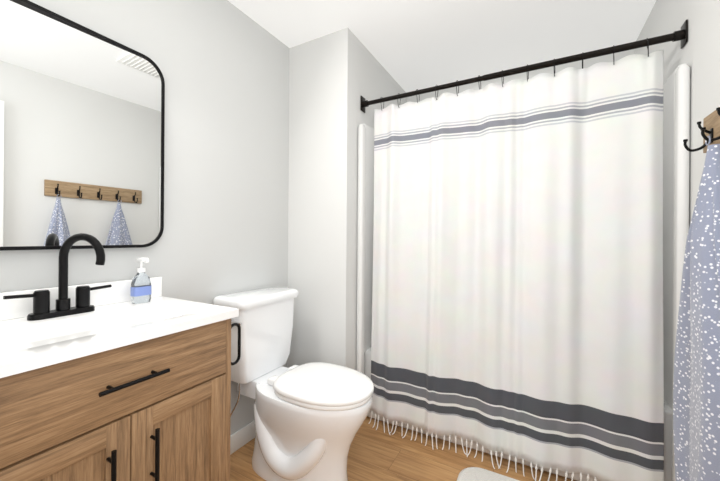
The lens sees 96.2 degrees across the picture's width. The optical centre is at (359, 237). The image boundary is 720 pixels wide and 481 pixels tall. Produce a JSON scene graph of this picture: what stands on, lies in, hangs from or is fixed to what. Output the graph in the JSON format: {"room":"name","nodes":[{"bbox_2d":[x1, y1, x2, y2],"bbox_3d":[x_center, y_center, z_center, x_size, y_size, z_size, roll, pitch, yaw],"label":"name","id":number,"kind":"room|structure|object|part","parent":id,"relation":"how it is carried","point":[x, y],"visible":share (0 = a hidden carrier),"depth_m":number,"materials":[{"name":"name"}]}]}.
{"room":"bathroom","nodes":[
{"label":"bathroom","id":0,"kind":"room"},
{"bbox_2d":[0,0,289,454],"bbox_3d":[-0.923,-0.046,1.315,0.150,2.340,3.940,0,0,29],"label":"wall","id":1,"kind":"structure","parent":0,"point":[223,65],"depth_m":1.30,"materials":[{"name":"grey paint"}]},
{"bbox_3d":[-1.012,-0.344,1.023,0.028,0.763,0.760,0,0,29],"label":"mirror","id":2,"kind":"part","parent":1,"relation":"part of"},
{"bbox_2d":[287,28,406,369],"bbox_3d":[-0.037,-0.040,2.388,0.435,2.340,0.966,0,0,29],"label":"wall","id":3,"kind":"structure","parent":0,"point":[334,77],"depth_m":1.95,"materials":[{"name":"white paint"}]},
{"bbox_2d":[230,417,574,480],"bbox_3d":[-0.051,1.170,0.833,2.160,0.080,3.940,0,0,29],"label":"floor","id":4,"kind":"structure","parent":0,"point":[378,454],"depth_m":1.64,"materials":[{"name":"wood"}]},
{"bbox_2d":[0,233,240,480],"bbox_3d":[-0.777,0.556,0.981,0.490,1.138,0.718,0,0,29],"label":"bathroom vanity","id":5,"kind":"object","parent":4,"relation":"on","point":[105,381],"visible":1,"depth_m":0.89,"materials":[{"name":"brown wood"}]},
{"bbox_2d":[2,233,111,320],"bbox_3d":[-0.895,0.116,1.001,0.160,0.259,0.263,0,0,29],"label":"faucet","id":6,"kind":"object","parent":5,"relation":"on","point":[82,311],"depth_m":1.01,"materials":[{"name":"black metal"}]},
{"bbox_2d":[130,257,151,303],"bbox_3d":[-0.818,0.160,1.217,0.062,0.170,0.064,0,0,29],"label":"soap dispenser","id":7,"kind":"object","parent":5,"relation":"on","point":[141,289],"visible":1,"depth_m":1.21,"materials":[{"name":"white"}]},
{"bbox_2d":[213,286,373,480],"bbox_3d":[-0.295,0.708,1.559,0.769,0.841,0.416,0,0,29],"label":"toilet","id":8,"kind":"object","parent":4,"relation":"on","point":[309,419],"visible":0.9,"depth_m":1.46,"materials":[{"name":"white ceramic"}]},
{"bbox_2d":[457,467,518,480],"bbox_3d":[0.572,1.121,1.156,0.540,0.022,0.745,0,0,29],"label":"bath mat","id":9,"kind":"object","parent":4,"relation":"on","point":[473,474],"visible":0.91,"depth_m":1.50,"materials":[{"name":"white fabric"}]},
{"bbox_2d":[356,64,689,480],"bbox_3d":[0.829,0.216,1.975,1.479,1.840,0.852,0,0,29],"label":"bathtub","id":10,"kind":"object","parent":4,"relation":"on","point":[676,118],"visible":0.25,"depth_m":1.41,"materials":[{"name":"white plastic"}]},
{"bbox_2d":[228,0,655,92],"bbox_3d":[-0.034,-1.250,0.833,2.160,0.080,3.940,0,0,29],"label":"ceiling","id":11,"kind":"structure","parent":0,"point":[411,45],"depth_m":1.86,"materials":[{"name":"grey paint"}]},
{"bbox_2d":[407,49,634,101],"bbox_3d":[0.875,-0.034,2.508,1.920,2.340,0.120,0,0,29],"label":"wall","id":12,"kind":"structure","parent":0,"point":[587,63],"depth_m":2.28,"materials":[{"name":"white paint"}]},
{"bbox_2d":[635,0,719,226],"bbox_3d":[0.853,-0.034,0.343,0.120,2.340,3.940,0,0,29],"label":"wall","id":13,"kind":"structure","parent":0,"point":[698,53],"depth_m":1.23,"materials":[{"name":"white paint"}]},
{"bbox_2d":[361,19,687,480],"bbox_3d":[0.645,0.130,1.638,1.481,2.005,0.114,0,0,29],"label":"shower curtain","id":14,"kind":"object","parent":13,"relation":"attached to","point":[517,299],"visible":1,"depth_m":1.54,"materials":[{"name":"white fabric"}]},
{"bbox_2d":[683,107,719,152],"bbox_3d":[1.007,-0.351,0.841,0.089,0.125,0.660,0,0,29],"label":"hook rail","id":15,"kind":"object","parent":13,"relation":"attached to","point":[711,125],"visible":0.94,"depth_m":1.06,"materials":[{"name":"brown wood"}]},
{"bbox_2d":[673,136,719,480],"bbox_3d":[1.040,0.273,0.971,0.090,1.157,0.389,0,0,29],"label":"hanging towel","id":16,"kind":"object","parent":15,"relation":"hanging from","point":[696,407],"visible":1,"depth_m":0.94,"materials":[{"name":"blue fabric"}]}
]}

